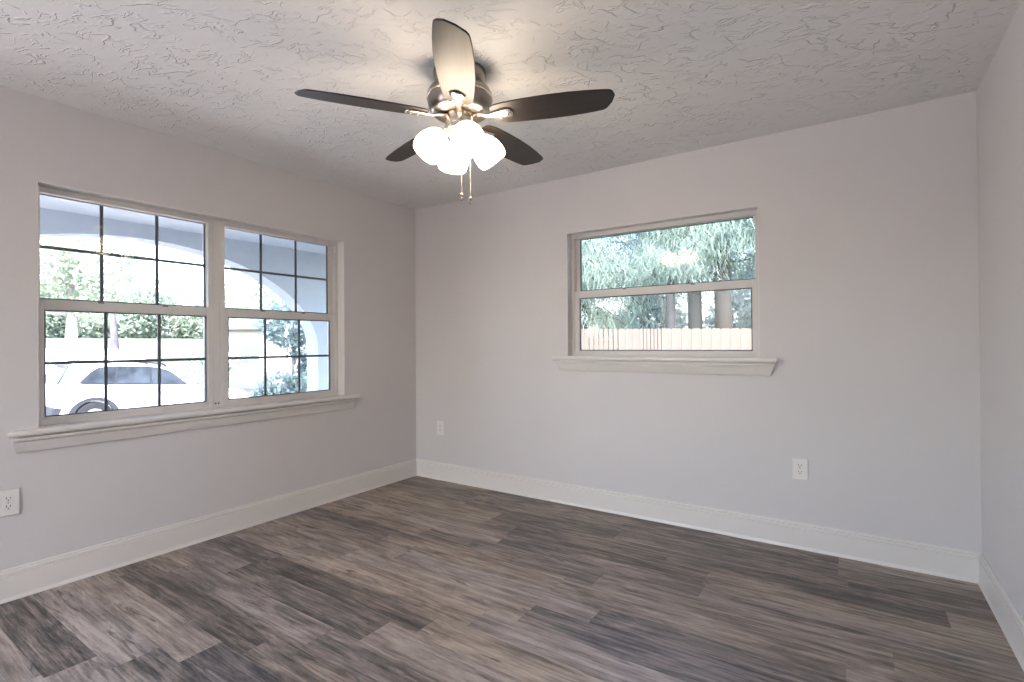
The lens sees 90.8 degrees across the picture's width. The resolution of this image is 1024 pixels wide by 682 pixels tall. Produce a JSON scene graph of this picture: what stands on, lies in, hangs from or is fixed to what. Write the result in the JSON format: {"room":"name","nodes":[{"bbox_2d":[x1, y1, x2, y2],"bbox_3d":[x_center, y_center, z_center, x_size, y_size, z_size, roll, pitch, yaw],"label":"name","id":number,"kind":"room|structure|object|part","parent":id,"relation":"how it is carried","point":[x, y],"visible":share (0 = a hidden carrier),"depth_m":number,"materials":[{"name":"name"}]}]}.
{"room":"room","nodes":[
{"label":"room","id":0,"kind":"room"},
{"bbox_2d":[40,196,325,253],"bbox_3d":[-2.685,-1.230,4.836,2.730,0.150,5.200,-1,0,34],"label":"ceiling","id":1,"kind":"structure","parent":0,"point":[45,202],"depth_m":4.87,"materials":[{"name":"white paint"}]},
{"bbox_2d":[40,208,327,390],"bbox_3d":[-3.493,0.113,5.378,0.240,2.520,5.200,-1,0,34],"label":"wall","id":2,"kind":"structure","parent":0,"point":[311,293],"depth_m":6.00,"materials":[{"name":"paint"}]},
{"bbox_2d":[0,85,415,570],"bbox_3d":[-2.762,0.012,2.057,0.220,2.440,6.840,-1,0,34],"label":"wall","id":3,"kind":"structure","parent":0,"point":[76,497],"depth_m":3.01,"materials":[{"name":"paint"}]},
{"bbox_2d":[0,488,19,516],"bbox_3d":[-2.388,0.768,2.394,0.009,0.122,0.079,-1,0,34],"label":"electrical outlet","id":4,"kind":"object","parent":3,"relation":"attached to","point":[9,499],"visible":1,"depth_m":2.40,"materials":[{"name":"plastic"}]},
{"bbox_2d":[3,504,12,510],"bbox_3d":[-2.386,0.787,2.393,0.003,0.029,0.033,-1,0,34],"label":"receptacle","id":5,"kind":"object","parent":4,"relation":"attached to","point":[6,507],"depth_m":2.39,"materials":[{"name":"plastic"}]},
{"bbox_2d":[3,495,12,502],"bbox_3d":[-2.386,0.748,2.393,0.003,0.029,0.033,-1,0,34],"label":"receptacle","id":6,"kind":"object","parent":4,"relation":"attached to","point":[6,498],"depth_m":2.39,"materials":[{"name":"plastic"}]},
{"bbox_2d":[7,394,359,452],"bbox_3d":[-1.845,0.483,3.244,0.140,0.108,2.039,-1,0,34],"label":"window sill","id":7,"kind":"structure","parent":3,"relation":"attached to","point":[84,432],"depth_m":2.92,"materials":[{"name":"paint"}]},
{"bbox_2d":[38,186,337,425],"bbox_3d":[-1.925,-0.179,3.306,0.080,1.221,1.817,-1,0,34],"label":"window","id":8,"kind":"structure","parent":3,"relation":"in","point":[213,311],"depth_m":3.23,"materials":[{"name":"plastic"}]},
{"bbox_3d":[-2.206,-0.470,2.921,0.028,0.570,0.809,-1,0,34],"label":"sash","id":9,"kind":"part","parent":8,"relation":"part of","materials":[{"name":"plastic"}]},
{"bbox_3d":[-2.177,0.094,2.901,0.028,0.615,0.818,-1,0,34],"label":"sash","id":10,"kind":"part","parent":8,"relation":"part of","materials":[{"name":"plastic"}]},
{"bbox_3d":[-2.194,-0.179,2.912,0.072,1.221,0.862,-1,0,34],"label":"frame","id":11,"kind":"part","parent":8,"relation":"part of","materials":[{"name":"plastic"}]},
{"bbox_3d":[-1.686,-0.470,3.694,0.028,0.570,0.851,-1,0,34],"label":"sash","id":12,"kind":"part","parent":8,"relation":"part of","materials":[{"name":"plastic"}]},
{"bbox_3d":[-1.674,-0.179,3.686,0.072,1.221,0.907,-1,0,34],"label":"frame","id":13,"kind":"part","parent":8,"relation":"part of","materials":[{"name":"plastic"}]},
{"bbox_3d":[-1.657,0.094,3.675,0.028,0.615,0.863,-1,0,34],"label":"sash","id":14,"kind":"part","parent":8,"relation":"part of","materials":[{"name":"plastic"}]},
{"bbox_2d":[37,181,344,427],"bbox_3d":[-1.865,-0.181,3.267,0.079,1.219,1.819,-1,0,34],"label":"window frame","id":15,"kind":"structure","parent":3,"relation":"in","point":[340,244],"depth_m":3.56,"materials":[{"name":"paint"}]},
{"bbox_2d":[0,459,416,603],"bbox_3d":[-1.860,1.155,3.167,0.019,0.150,3.550,-1,0,34],"label":"baseboard","id":16,"kind":"structure","parent":3,"relation":"attached to","point":[21,581],"depth_m":2.98,"materials":[{"name":"paint"}]},
{"bbox_2d":[0,0,1021,209],"bbox_3d":[-1.113,-1.286,0.949,4.216,0.120,6.840,-1,0,34],"label":"ceiling","id":17,"kind":"structure","parent":0,"point":[683,76],"depth_m":2.27,"materials":[{"name":"white paint"}]},
{"bbox_2d":[294,18,614,204],"bbox_3d":[-0.201,-0.919,2.353,1.332,0.613,1.277,-1,0,34],"label":"ceiling fan","id":18,"kind":"object","parent":17,"relation":"hanging from","point":[459,97],"visible":1,"depth_m":2.20,"materials":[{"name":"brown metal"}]},
{"bbox_3d":[-0.631,-1.015,2.150,0.544,0.007,0.156,0,12,-21],"label":"blade","id":19,"kind":"part","parent":18,"relation":"part of","materials":[{"name":"brown wood"}]},
{"bbox_3d":[-0.505,-1.013,2.630,0.156,0.007,0.545,-16,9,-38],"label":"blade","id":20,"kind":"part","parent":18,"relation":"part of","materials":[{"name":"brown wood"}]},
{"bbox_3d":[-0.364,-0.873,2.255,0.147,0.158,0.150,-1,0,34],"label":"lamp shade","id":21,"kind":"part","parent":18,"relation":"part of","materials":[{"name":"white glass"}]},
{"bbox_3d":[-0.282,-0.873,2.432,0.150,0.158,0.147,-1,0,34],"label":"lamp shade","id":22,"kind":"part","parent":18,"relation":"part of","materials":[{"name":"white glass"}]},
{"bbox_3d":[-0.213,-1.019,1.882,0.156,0.007,0.544,12,-1,-3],"label":"blade","id":23,"kind":"part","parent":18,"relation":"part of","materials":[{"name":"brown wood"}]},
{"bbox_3d":[-0.227,-0.793,2.271,0.004,0.290,0.004,-1,0,34],"label":"pull chain","id":24,"kind":"part","parent":18,"relation":"part of","materials":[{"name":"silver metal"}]},
{"bbox_3d":[-0.190,-0.875,2.174,0.150,0.158,0.147,-1,0,34],"label":"lamp shade","id":25,"kind":"part","parent":18,"relation":"part of","materials":[{"name":"white glass"}]},
{"bbox_3d":[-0.187,-0.790,2.269,0.004,0.316,0.004,-1,0,34],"label":"pull chain","id":26,"kind":"part","parent":18,"relation":"part of","materials":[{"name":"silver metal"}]},
{"bbox_3d":[-0.106,-0.875,2.345,0.148,0.158,0.150,-1,0,34],"label":"lamp shade","id":27,"kind":"part","parent":18,"relation":"part of","materials":[{"name":"white glass"}]},
{"bbox_3d":[-0.009,-1.017,2.659,0.156,0.007,0.545,-15,-8,32],"label":"blade","id":28,"kind":"part","parent":18,"relation":"part of","materials":[{"name":"brown wood"}]},
{"bbox_3d":[0.171,-1.020,2.196,0.544,0.007,0.156,-1,-12,15],"label":"blade","id":29,"kind":"part","parent":18,"relation":"part of","materials":[{"name":"brown wood"}]},
{"bbox_2d":[0,476,1023,681],"bbox_3d":[-1.094,1.284,0.936,4.216,0.140,6.840,-1,0,34],"label":"floor","id":30,"kind":"structure","parent":0,"point":[416,578],"depth_m":2.28,"materials":[{"name":"plastic"}]},
{"bbox_2d":[415,91,981,552],"bbox_3d":[0.775,-0.006,3.668,3.856,2.440,0.220,-1,0,34],"label":"wall","id":31,"kind":"structure","parent":0,"point":[868,223],"depth_m":2.99,"materials":[{"name":"paint"}]},
{"bbox_2d":[437,421,443,434],"bbox_3d":[-0.635,0.770,4.476,0.079,0.122,0.009,-1,0,34],"label":"electrical outlet","id":32,"kind":"object","parent":31,"relation":"attached to","point":[440,424],"visible":1,"depth_m":4.47,"materials":[{"name":"plastic"}]},
{"bbox_2d":[567,206,759,357],"bbox_3d":[0.970,-0.353,3.443,1.302,0.917,0.067,-1,0,34],"label":"window frame","id":33,"kind":"structure","parent":31,"relation":"in","point":[569,286],"depth_m":3.71,"materials":[{"name":"paint"}]},
{"bbox_2d":[552,356,776,375],"bbox_3d":[0.962,0.161,3.428,1.505,0.108,0.140,-1,0,34],"label":"window sill","id":34,"kind":"structure","parent":31,"relation":"attached to","point":[755,366],"depth_m":3.32,"materials":[{"name":"paint"}]},
{"bbox_2d":[571,209,758,356],"bbox_3d":[1.007,-0.351,3.498,1.300,0.918,0.080,-1,0,34],"label":"window","id":35,"kind":"structure","parent":31,"relation":"in","point":[578,294],"depth_m":3.45,"materials":[{"name":"plastic"}]},
{"bbox_3d":[1.015,-0.564,3.511,1.246,0.426,0.028,-1,0,34],"label":"sash","id":36,"kind":"part","parent":35,"relation":"part of","materials":[{"name":"plastic"}]},
{"bbox_3d":[1.000,-0.150,3.485,1.256,0.456,0.028,-1,0,34],"label":"sash","id":37,"kind":"part","parent":35,"relation":"part of","materials":[{"name":"plastic"}]},
{"bbox_2d":[416,458,979,583],"bbox_3d":[0.717,1.139,3.563,3.856,0.150,0.019,-1,0,34],"label":"baseboard","id":38,"kind":"structure","parent":31,"relation":"attached to","point":[947,562],"depth_m":3.10,"materials":[{"name":"paint"}]},
{"bbox_2d":[792,458,807,479],"bbox_3d":[1.669,0.742,2.928,0.079,0.122,0.009,-1,0,34],"label":"electrical outlet","id":39,"kind":"object","parent":31,"relation":"attached to","point":[799,466],"visible":1,"depth_m":2.93,"materials":[{"name":"plastic"}]},
{"bbox_2d":[797,470,802,474],"bbox_3d":[1.668,0.761,2.926,0.033,0.029,0.003,-1,0,34],"label":"receptacle","id":40,"kind":"object","parent":39,"relation":"attached to","point":[799,472],"depth_m":2.92,"materials":[{"name":"plastic"}]},
{"bbox_2d":[976,0,1023,619],"bbox_3d":[0.588,-0.024,-0.194,0.140,2.440,6.840,-1,0,34],"label":"wall","id":41,"kind":"structure","parent":0,"point":[1000,93],"depth_m":2.11,"materials":[{"name":"paint"}]},
{"bbox_2d":[978,553,1023,670],"bbox_3d":[0.530,1.122,-0.155,0.019,0.150,6.400,-1,0,34],"label":"baseboard","id":42,"kind":"structure","parent":41,"relation":"attached to","point":[1006,614],"depth_m":2.10,"materials":[{"name":"paint"}]},
{"label":"outside","id":43,"kind":"structure","parent":0,"visible":0},
{"bbox_3d":[-11.939,2.299,15.064,18.000,0.520,11.360,-1,0,34],"label":"driveway","id":44,"kind":"object","parent":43,"visible":0},
{"bbox_2d":[40,237,147,359],"bbox_3d":[-16.424,-0.913,18.485,5.052,6.268,3.355,0,0,-40],"label":"oak tree","id":45,"kind":"object","parent":44,"relation":"on","point":[66,263],"visible":0.4,"depth_m":18.45,"materials":[{"name":"green plant"}]},
{"bbox_2d":[46,348,145,372],"bbox_3d":[-13.720,1.234,15.962,4.185,1.990,0.158,0,0,-2],"label":"picket fence","id":46,"kind":"object","parent":44,"relation":"on","point":[143,352],"visible":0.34,"depth_m":15.90,"materials":[{"name":"white paint"}]},
{"bbox_2d":[69,237,162,358],"bbox_3d":[-13.823,-0.834,17.770,2.590,6.073,2.333,0,0,-32],"label":"pine tree","id":47,"kind":"object","parent":44,"relation":"on","point":[114,343],"visible":0.83,"depth_m":17.45,"materials":[{"name":"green plant"}]},
{"bbox_2d":[46,360,248,415],"bbox_3d":[-9.716,1.411,13.613,2.120,1.883,4.484,-1,0,35],"label":"car","id":48,"kind":"object","parent":44,"relation":"on","point":[70,388],"visible":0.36,"depth_m":12.30,"materials":[{"name":"paint"}]},
{"bbox_2d":[54,385,68,392],"bbox_3d":[-10.224,1.093,11.468,0.145,0.175,0.215,-1,-4,35],"label":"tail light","id":49,"kind":"object","parent":48,"relation":"attached to","point":[61,388],"depth_m":11.44,"materials":[{"name":"white plastic"}]},
{"bbox_3d":[-10.627,0.561,13.306,0.046,0.134,1.848,-1,-4,35],"label":"roof rail","id":50,"kind":"part","parent":48,"relation":"part of","materials":[{"name":"black plastic"}]},
{"bbox_3d":[-9.455,0.862,12.749,0.173,0.460,2.340,-1,-4,35],"label":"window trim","id":51,"kind":"part","parent":48,"relation":"part of","materials":[{"name":"grey glass"}]},
{"bbox_3d":[-9.700,0.551,12.660,0.046,0.134,1.848,-1,-4,35],"label":"roof rail","id":52,"kind":"part","parent":48,"relation":"part of","materials":[{"name":"white plastic"}]},
{"bbox_2d":[187,381,195,385],"bbox_3d":[-8.590,1.135,13.552,0.200,0.120,0.160,-1,-4,35],"label":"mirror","id":53,"kind":"object","parent":48,"relation":"attached to","point":[190,383],"depth_m":13.49,"materials":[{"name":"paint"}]},
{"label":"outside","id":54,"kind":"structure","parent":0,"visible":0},
{"bbox_2d":[46,338,603,395],"bbox_3d":[-13.267,1.104,31.039,190.000,2.910,150.000,-1,0,34],"label":"ground","id":55,"kind":"structure","parent":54,"point":[171,348],"depth_m":32.49,"materials":[{"name":"white concrete"}]},
{"bbox_2d":[46,284,118,337],"bbox_3d":[-34.036,-1.827,37.803,4.719,4.956,7.456,-1,0,34],"label":"street tree","id":56,"kind":"object","parent":55,"relation":"on","point":[55,329],"visible":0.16,"depth_m":37.33,"materials":[{"name":"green plant"}]},
{"bbox_2d":[94,288,196,338],"bbox_3d":[-30.108,-1.911,41.806,4.828,5.106,7.547,-1,0,34],"label":"street tree","id":57,"kind":"object","parent":55,"relation":"on","point":[146,326],"visible":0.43,"depth_m":40.90,"materials":[{"name":"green plant"}]},
{"bbox_2d":[176,296,249,338],"bbox_3d":[-25.707,-1.751,44.780,4.694,4.754,7.426,-1,0,34],"label":"street tree","id":58,"kind":"object","parent":55,"relation":"on","point":[198,334],"visible":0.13,"depth_m":42.14,"materials":[{"name":"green plant"}]},
{"bbox_2d":[180,338,251,380],"bbox_3d":[-13.340,0.997,22.907,1.489,2.426,2.935,-1,0,34],"label":"shrub","id":59,"kind":"object","parent":55,"relation":"on","point":[192,375],"visible":0.54,"depth_m":22.76,"materials":[{"name":"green plant"}]},
{"bbox_2d":[225,270,297,393],"bbox_3d":[-8.698,-0.603,19.105,2.558,5.546,5.010,-1,0,34],"label":"maple tree","id":60,"kind":"object","parent":55,"relation":"on","point":[268,293],"visible":0.13,"depth_m":18.03,"materials":[{"name":"green plant"}]},
{"bbox_2d":[229,318,306,375],"bbox_3d":[-14.066,0.321,34.346,9.000,4.800,7.200,0,0,-2],"label":"house","id":61,"kind":"structure","parent":55,"relation":"on","point":[239,331],"depth_m":31.27,"materials":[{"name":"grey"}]},
{"bbox_3d":[-16.249,0.897,31.248,1.240,0.990,0.015,0,0,-2],"label":"pane","id":62,"kind":"part","parent":61,"relation":"part of","materials":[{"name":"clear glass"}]},
{"bbox_2d":[246,369,306,396],"bbox_3d":[-4.149,1.237,9.034,0.835,1.481,1.274,-1,0,34],"label":"shrub","id":63,"kind":"object","parent":55,"relation":"on","point":[290,381],"visible":0.44,"depth_m":9.00,"materials":[{"name":"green plant"}]},
{"bbox_2d":[253,302,306,391],"bbox_3d":[-4.201,0.619,9.569,1.029,2.729,1.339,-1,0,34],"label":"shade tree","id":64,"kind":"object","parent":55,"relation":"on","point":[278,327],"visible":0.38,"depth_m":9.37,"materials":[{"name":"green plant"}]},
{"bbox_2d":[581,233,687,349],"bbox_3d":[1.754,-2.044,13.648,5.240,7.003,4.836,0,0,-24],"label":"feathery tree","id":65,"kind":"object","parent":55,"relation":"on","point":[592,257],"visible":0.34,"depth_m":13.27,"materials":[{"name":"green plant"}]},
{"bbox_2d":[608,293,687,348],"bbox_3d":[5.750,-0.656,20.991,4.092,4.297,2.014,-1,0,34],"label":"tree","id":66,"kind":"object","parent":55,"relation":"on","point":[657,324],"visible":0.07,"depth_m":20.26,"materials":[{"name":"green plant"}]},
{"bbox_2d":[588,233,738,349],"bbox_3d":[4.497,-1.901,17.427,7.192,7.294,6.682,-1,0,44],"label":"feathery tree","id":67,"kind":"object","parent":55,"relation":"on","point":[680,308],"visible":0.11,"depth_m":17.08,"materials":[{"name":"green plant"}]},
{"bbox_2d":[581,328,751,349],"bbox_3d":[5.556,0.596,10.671,9.597,1.735,0.159,0,0,-7],"label":"wooden fence","id":68,"kind":"object","parent":55,"relation":"on","point":[665,338],"visible":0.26,"depth_m":10.30,"materials":[{"name":"beige wood"}]},
{"bbox_2d":[596,218,754,328],"bbox_3d":[5.035,-2.067,13.926,5.818,7.004,3.778,-1,0,26],"label":"feathery tree","id":69,"kind":"object","parent":55,"relation":"on","point":[695,320],"visible":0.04,"depth_m":12.89,"materials":[{"name":"green plant"}]},
{"bbox_2d":[599,219,754,328],"bbox_3d":[4.189,-2.063,13.367,4.478,7.003,4.998,0,0,-5],"label":"feathery tree","id":70,"kind":"object","parent":55,"relation":"on","point":[670,299],"visible":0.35,"depth_m":12.31,"materials":[{"name":"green plant"}]},
{"bbox_2d":[614,218,754,328],"bbox_3d":[5.256,-2.076,12.332,4.634,7.005,4.669,0,0,-25],"label":"feathery tree","id":71,"kind":"object","parent":55,"relation":"on","point":[722,301],"visible":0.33,"depth_m":12.14,"materials":[{"name":"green plant"}]},
{"bbox_2d":[703,273,750,328],"bbox_3d":[9.129,-0.694,19.911,4.146,4.288,1.973,-1,0,34],"label":"tree","id":72,"kind":"object","parent":55,"relation":"on","point":[710,324],"visible":0.09,"depth_m":19.74,"materials":[{"name":"green plant"}]},
{"bbox_2d":[702,249,754,328],"bbox_3d":[8.470,-2.078,16.256,6.297,7.009,6.790,-1,0,41],"label":"feathery tree","id":73,"kind":"object","parent":55,"relation":"on","point":[746,320],"visible":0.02,"depth_m":16.09,"materials":[{"name":"green plant"}]},
{"bbox_2d":[736,253,754,310],"bbox_3d":[7.645,-2.095,12.071,4.639,7.003,4.894,0,0,-39],"label":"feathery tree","id":74,"kind":"object","parent":55,"relation":"on","point":[753,253],"visible":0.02,"depth_m":12.10,"materials":[{"name":"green plant"}]}
]}

